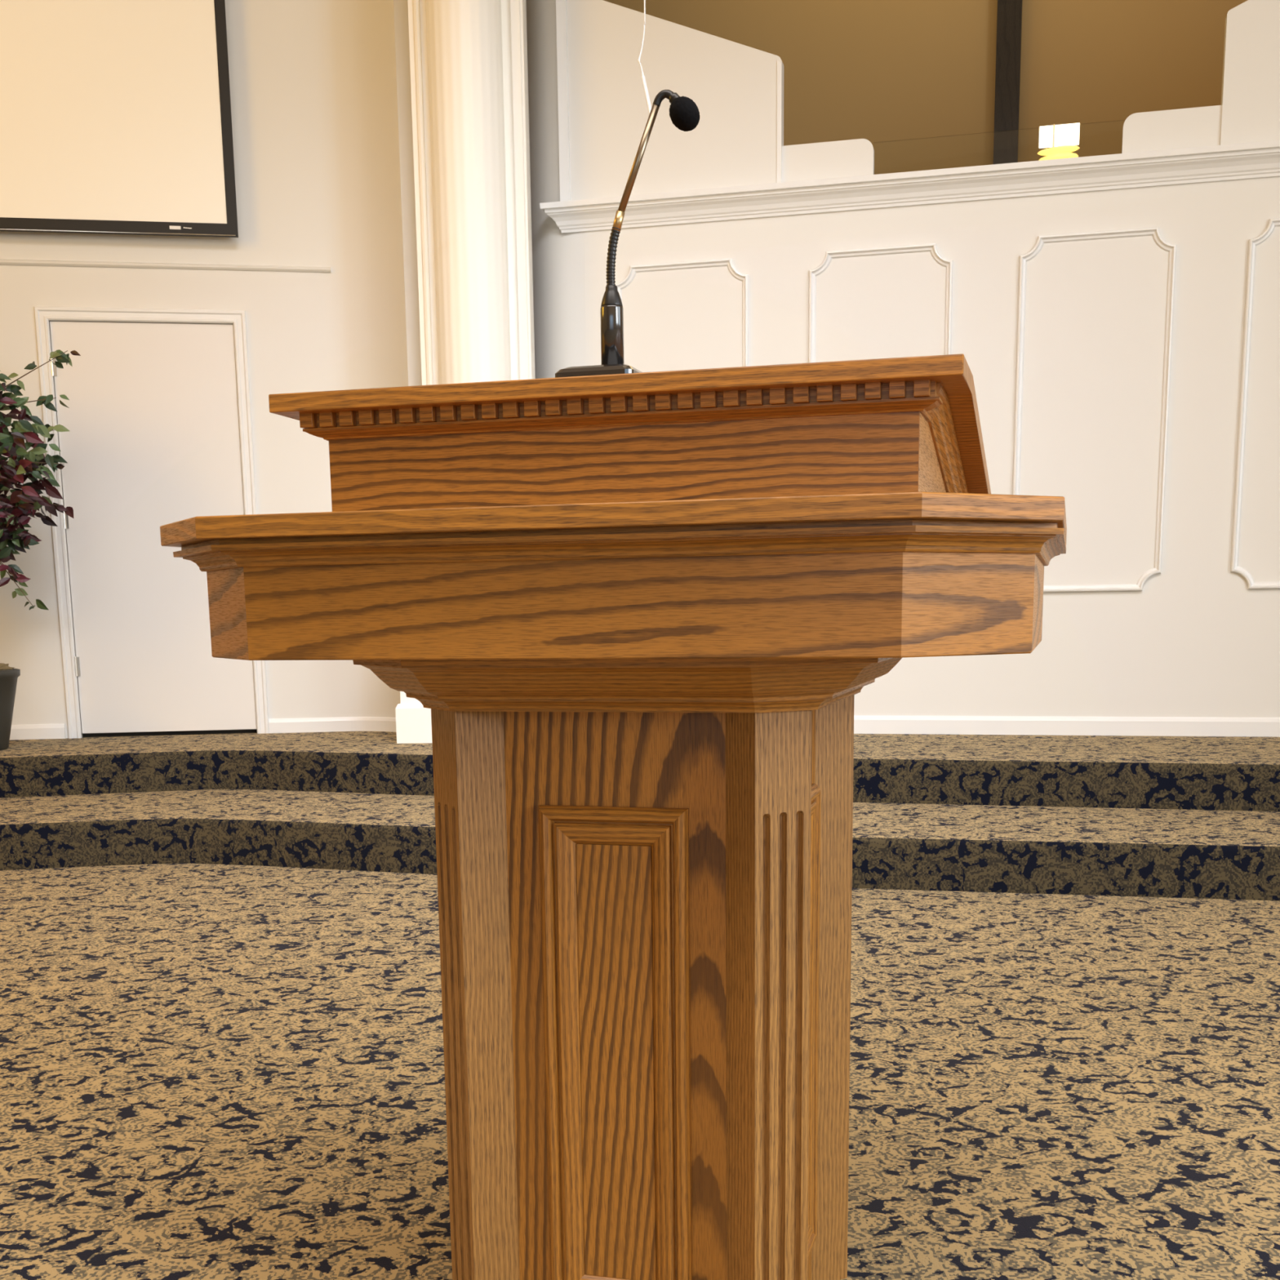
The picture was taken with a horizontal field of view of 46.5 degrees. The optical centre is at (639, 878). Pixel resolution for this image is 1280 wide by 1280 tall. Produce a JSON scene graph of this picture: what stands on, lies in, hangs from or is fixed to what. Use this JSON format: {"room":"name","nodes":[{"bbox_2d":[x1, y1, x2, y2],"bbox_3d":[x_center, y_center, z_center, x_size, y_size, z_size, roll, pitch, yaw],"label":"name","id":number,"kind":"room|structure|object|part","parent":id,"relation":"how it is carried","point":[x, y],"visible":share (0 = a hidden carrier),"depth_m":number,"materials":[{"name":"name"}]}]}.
{"room":"house of worship","nodes":[
{"label":"house of worship","id":0,"kind":"room"},
{"bbox_2d":[0,0,315,737],"bbox_3d":[-3.829,-3.571,7.091,4.200,5.840,0.150,-2,10,-9],"label":"wall","id":1,"kind":"structure","parent":0,"point":[30,642],"depth_m":7.40,"materials":[{"name":"paint"}]},
{"bbox_2d":[0,0,238,237],"bbox_3d":[-3.296,-4.036,6.961,2.790,1.912,0.100,-2,10,-9],"label":"projection screen","id":2,"kind":"object","parent":1,"relation":"attached to","point":[116,117],"visible":1,"depth_m":7.14,"materials":[{"name":"fabric"}]},
{"bbox_3d":[-3.285,-3.099,7.105,2.638,0.009,0.009,-2,10,-9],"label":"rail","id":3,"kind":"part","parent":2,"relation":"part of","materials":[{"name":"metal"}]},
{"bbox_2d":[34,306,269,738],"bbox_3d":[-2.462,-1.786,7.604,1.004,2.110,0.120,-2,10,-9],"label":"door","id":4,"kind":"structure","parent":1,"relation":"in","point":[157,419],"depth_m":7.54,"materials":[{"name":"paint"}]},
{"bbox_2d":[9,717,316,739],"bbox_3d":[-3.778,-0.720,7.519,4.200,0.075,0.014,-2,10,-9],"label":"baseboard","id":5,"kind":"structure","parent":1,"relation":"attached to","point":[34,731],"depth_m":7.65,"materials":[{"name":"white paint"}]},
{"bbox_2d":[0,258,330,272],"bbox_3d":[-3.716,-2.965,7.130,4.386,0.026,0.020,-2,10,-9],"label":"wall strip","id":6,"kind":"object","parent":1,"relation":"attached to","point":[6,262],"visible":1,"depth_m":7.35,"materials":[{"name":"paint"}]},
{"bbox_2d":[0,750,1279,811],"bbox_3d":[0.070,-0.386,6.098,12.166,0.178,0.932,1,10,9],"label":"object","id":7,"kind":"structure","parent":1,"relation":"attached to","point":[1142,785],"depth_m":6.09,"materials":[{"name":"carpet"}]},
{"bbox_2d":[279,0,422,717],"bbox_3d":[-1.396,-3.645,7.324,0.776,5.840,0.244,4,11,25],"label":"wall","id":8,"kind":"structure","parent":0,"point":[346,69],"depth_m":7.37,"materials":[{"name":"paint"}]},
{"bbox_2d":[315,716,396,732],"bbox_3d":[-1.381,-0.799,7.782,0.664,0.075,0.156,4,11,25],"label":"baseboard","id":9,"kind":"structure","parent":8,"relation":"attached to","point":[340,723],"depth_m":7.87,"materials":[{"name":"white paint"}]},
{"bbox_2d":[407,0,535,385],"bbox_3d":[-0.796,-3.599,7.025,0.527,5.840,0.278,-1,10,0],"label":"trim","id":10,"kind":"structure","parent":8,"relation":"attached to","point":[513,12],"depth_m":6.98,"materials":[{"name":"white paint"}]},
{"bbox_2d":[525,0,586,378],"bbox_3d":[-0.437,-3.657,7.322,0.134,5.840,0.472,-10,14,-42],"label":"wall","id":11,"kind":"structure","parent":0,"point":[557,257],"depth_m":7.31,"materials":[{"name":"paint"}]},
{"bbox_2d":[0,862,1279,1279],"bbox_3d":[0.004,0.304,4.118,12.000,0.120,16.000,-1,10,0],"label":"floor","id":12,"kind":"structure","parent":0,"point":[208,1071],"depth_m":3.10,"materials":[{"name":"carpet"}]},
{"bbox_2d":[160,353,1066,1279],"bbox_3d":[0.021,0.006,1.973,1.012,1.221,0.882,2,11,16],"label":"pulpit","id":13,"kind":"object","parent":12,"relation":"on","point":[639,620],"visible":1,"depth_m":1.73,"materials":[{"name":"brown wood"}]},
{"bbox_3d":[-0.199,0.209,1.888,0.077,0.858,0.077,-6,12,-28],"label":"corner post","id":14,"kind":"part","parent":13,"relation":"part of","materials":[{"name":"brown wood"}]},
{"bbox_3d":[-0.029,0.233,1.824,0.185,0.644,0.015,2,11,16],"label":"panel moulding","id":15,"kind":"part","parent":13,"relation":"part of","materials":[{"name":"brown wood"}]},
{"bbox_3d":[-0.028,0.232,1.830,0.093,0.552,0.003,2,11,16],"label":"raised panel","id":16,"kind":"part","parent":13,"relation":"part of","materials":[{"name":"brown wood"}]},
{"bbox_3d":[0.015,-0.409,1.899,1.012,0.029,0.849,2,11,16],"label":"cornice moulding","id":17,"kind":"part","parent":13,"relation":"part of","materials":[{"name":"brown wood"}]},
{"bbox_3d":[-0.037,-0.527,1.689,0.744,0.029,0.042,2,11,16],"label":"frieze moulding","id":18,"kind":"part","parent":13,"relation":"part of","materials":[{"name":"brown wood"}]},
{"bbox_3d":[-0.034,-0.478,1.707,0.699,0.130,0.018,2,11,16],"label":"panel","id":19,"kind":"part","parent":13,"relation":"part of","materials":[{"name":"brown wood"}]},
{"bbox_2d":[555,89,699,377],"bbox_3d":[-0.010,-0.716,1.674,0.160,0.306,0.092,2,11,16],"label":"gooseneck microphone","id":20,"kind":"object","parent":13,"relation":"on","point":[684,113],"visible":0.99,"depth_m":1.67,"materials":[{"name":"black metal"}]},
{"bbox_3d":[-0.041,-0.574,1.709,0.092,0.016,0.092,2,11,16],"label":"plate","id":21,"kind":"part","parent":20,"relation":"part of","materials":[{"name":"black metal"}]},
{"bbox_3d":[0.018,-0.263,1.925,0.631,0.065,0.678,2,11,16],"label":"corbel moulding","id":22,"kind":"part","parent":13,"relation":"part of","materials":[{"name":"brown wood"}]},
{"bbox_3d":[0.149,0.222,1.790,0.077,0.858,0.077,-6,12,-28],"label":"corner post","id":23,"kind":"part","parent":13,"relation":"part of","materials":[{"name":"brown wood"}]},
{"bbox_3d":[0.214,0.206,1.954,0.015,0.644,0.180,2,11,16],"label":"panel moulding","id":24,"kind":"part","parent":13,"relation":"part of","materials":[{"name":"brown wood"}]},
{"bbox_3d":[0.245,0.161,2.122,0.077,0.858,0.077,-6,12,-28],"label":"corner post","id":25,"kind":"part","parent":13,"relation":"part of","materials":[{"name":"brown wood"}]},
{"bbox_3d":[0.369,-0.513,1.873,0.018,0.130,0.564,2,11,16],"label":"panel","id":26,"kind":"part","parent":13,"relation":"part of","materials":[{"name":"brown wood"}]},
{"bbox_3d":[0.388,-0.513,1.867,0.022,0.128,0.564,2,11,16],"label":"rake moulding","id":27,"kind":"part","parent":13,"relation":"part of","materials":[{"name":"brown wood"}]},
{"bbox_2d":[0,818,1279,901],"bbox_3d":[0.059,-0.053,5.260,12.141,0.178,0.804,1,10,8],"label":"step riser","id":28,"kind":"structure","parent":12,"relation":"on","point":[1252,873],"depth_m":5.19,"materials":[{"name":"carpet"}]},
{"bbox_2d":[0,789,1279,846],"bbox_3d":[-0.002,-0.363,6.484,12.007,0.002,5.107,-1,10,0],"label":"step","id":29,"kind":"structure","parent":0,"point":[870,820],"depth_m":5.81,"materials":[{"name":"carpet"}]},
{"bbox_2d":[0,731,1279,764],"bbox_3d":[-0.006,-0.781,7.801,12.008,0.002,6.367,-1,10,0],"label":"floor","id":30,"kind":"structure","parent":0,"point":[1037,748],"depth_m":6.77,"materials":[{"name":"carpet"}]},
{"bbox_2d":[0,349,80,750],"bbox_3d":[-3.146,-1.511,6.851,1.003,1.851,0.837,6,12,32],"label":"potted tree","id":31,"kind":"object","parent":30,"relation":"on","point":[24,502],"visible":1,"depth_m":6.80,"materials":[{"name":"green plant"}]},
{"bbox_3d":[-3.111,-0.792,7.023,0.384,0.375,0.384,-1,10,0],"label":"pot","id":32,"kind":"part","parent":31,"relation":"part of","materials":[{"name":"grey ceramic"}]},
{"bbox_2d":[395,691,431,743],"bbox_3d":[-0.778,-1.084,7.275,0.772,0.800,0.492,-1,10,0],"label":"pedestal","id":33,"kind":"object","parent":30,"relation":"on","point":[413,721],"visible":0.18,"depth_m":7.09,"materials":[{"name":"white paint"}]},
{"bbox_3d":[-0.776,-1.549,7.259,0.454,0.120,0.454,-1,10,0],"label":"column base","id":34,"kind":"structure","parent":33,"relation":"on","visible":0},
{"bbox_2d":[425,0,511,384],"bbox_3d":[-0.808,-4.019,6.816,0.344,4.940,0.344,-1,10,0],"label":"column shaft","id":35,"kind":"object","parent":34,"relation":"on","point":[464,37],"visible":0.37,"depth_m":6.83,"materials":[{"name":"white paint"}]},
{"bbox_2d":[566,0,1279,717],"bbox_3d":[2.331,-3.828,8.072,11.100,5.840,3.162,2,10,14],"label":"wall","id":36,"kind":"structure","parent":0,"point":[1195,641],"depth_m":6.94,"materials":[{"name":"paint"}]},
{"bbox_2d":[555,0,782,201],"bbox_3d":[0.131,-3.720,7.003,1.077,0.991,0.018,2,10,14],"label":"trim","id":37,"kind":"structure","parent":36,"relation":"attached to","point":[561,5],"depth_m":7.11,"materials":[{"name":"white paint"}]},
{"bbox_2d":[615,257,748,366],"bbox_3d":[0.205,-2.172,7.276,0.657,1.580,0.023,2,10,14],"label":"trim panel","id":38,"kind":"object","parent":36,"relation":"attached to","point":[633,269],"visible":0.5,"depth_m":7.12,"materials":[{"name":"white paint"}]},
{"bbox_2d":[808,243,953,362],"bbox_3d":[1.123,-2.142,7.039,0.661,1.580,0.023,2,10,14],"label":"trim panel","id":39,"kind":"object","parent":36,"relation":"attached to","point":[931,247],"visible":0.49,"depth_m":6.90,"materials":[{"name":"white paint"}]},
{"bbox_2d":[539,140,1279,233],"bbox_3d":[2.830,-3.120,6.553,6.732,0.125,0.432,2,10,14],"label":"crown molding","id":40,"kind":"structure","parent":36,"relation":"attached to","point":[1252,160],"depth_m":6.77,"materials":[{"name":"white paint"}]},
{"bbox_2d":[1037,122,1079,160],"bbox_3d":[1.918,-3.334,6.834,0.188,0.224,0.100,2,10,14],"label":"lantern","id":41,"kind":"object","parent":40,"relation":"on","point":[1066,137],"visible":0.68,"depth_m":6.81,"materials":[{"name":"glass"}]},
{"bbox_3d":[1.918,-3.398,6.821,0.178,0.090,0.022,2,10,14],"label":"shade panel","id":42,"kind":"part","parent":41,"relation":"part of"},
{"bbox_2d":[873,120,1123,143],"bbox_3d":[1.607,-3.281,6.736,1.095,0.172,0.006,2,10,14],"label":"railing","id":43,"kind":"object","parent":36,"relation":"in","point":[1119,120],"depth_m":6.71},
{"bbox_2d":[993,0,1022,164],"bbox_3d":[2.299,-4.986,9.319,0.148,4.000,0.099,2,10,14],"label":"trim","id":44,"kind":"structure","parent":36,"relation":"attached to","point":[1009,15],"depth_m":9.28,"materials":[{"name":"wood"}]},
{"bbox_2d":[853,715,1279,737],"bbox_3d":[2.781,-0.697,6.870,6.830,0.088,0.014,2,10,14],"label":"baseboard","id":45,"kind":"structure","parent":36,"relation":"attached to","point":[937,725],"depth_m":7.05,"materials":[{"name":"white paint"}]},
{"bbox_2d":[1012,226,1176,592],"bbox_3d":[2.056,-2.111,6.798,0.672,1.580,0.023,2,10,14],"label":"trim panel","id":46,"kind":"object","parent":36,"relation":"attached to","point":[1154,232],"visible":0.8,"depth_m":6.76,"materials":[{"name":"white paint"}]},
{"bbox_2d":[1230,217,1279,589],"bbox_3d":[2.997,-2.080,6.556,0.672,1.580,0.023,2,10,14],"label":"trim panel","id":47,"kind":"object","parent":36,"relation":"attached to","point":[1273,223],"visible":1,"depth_m":6.64,"materials":[{"name":"white paint"}]},
{"bbox_3d":[-0.078,-5.916,3.055,12.200,0.100,16.300,-1,10,0],"label":"ceiling","id":48,"kind":"structure","parent":0,"visible":0},
{"bbox_2d":[638,0,651,114],"bbox_3d":[0.005,-4.652,5.669,0.063,3.311,0.016,-1,10,0],"label":"microphone","id":49,"kind":"object","parent":48,"relation":"hanging from","point":[643,79],"visible":0.96,"depth_m":5.92,"materials":[{"name":"white plastic"}]}
]}

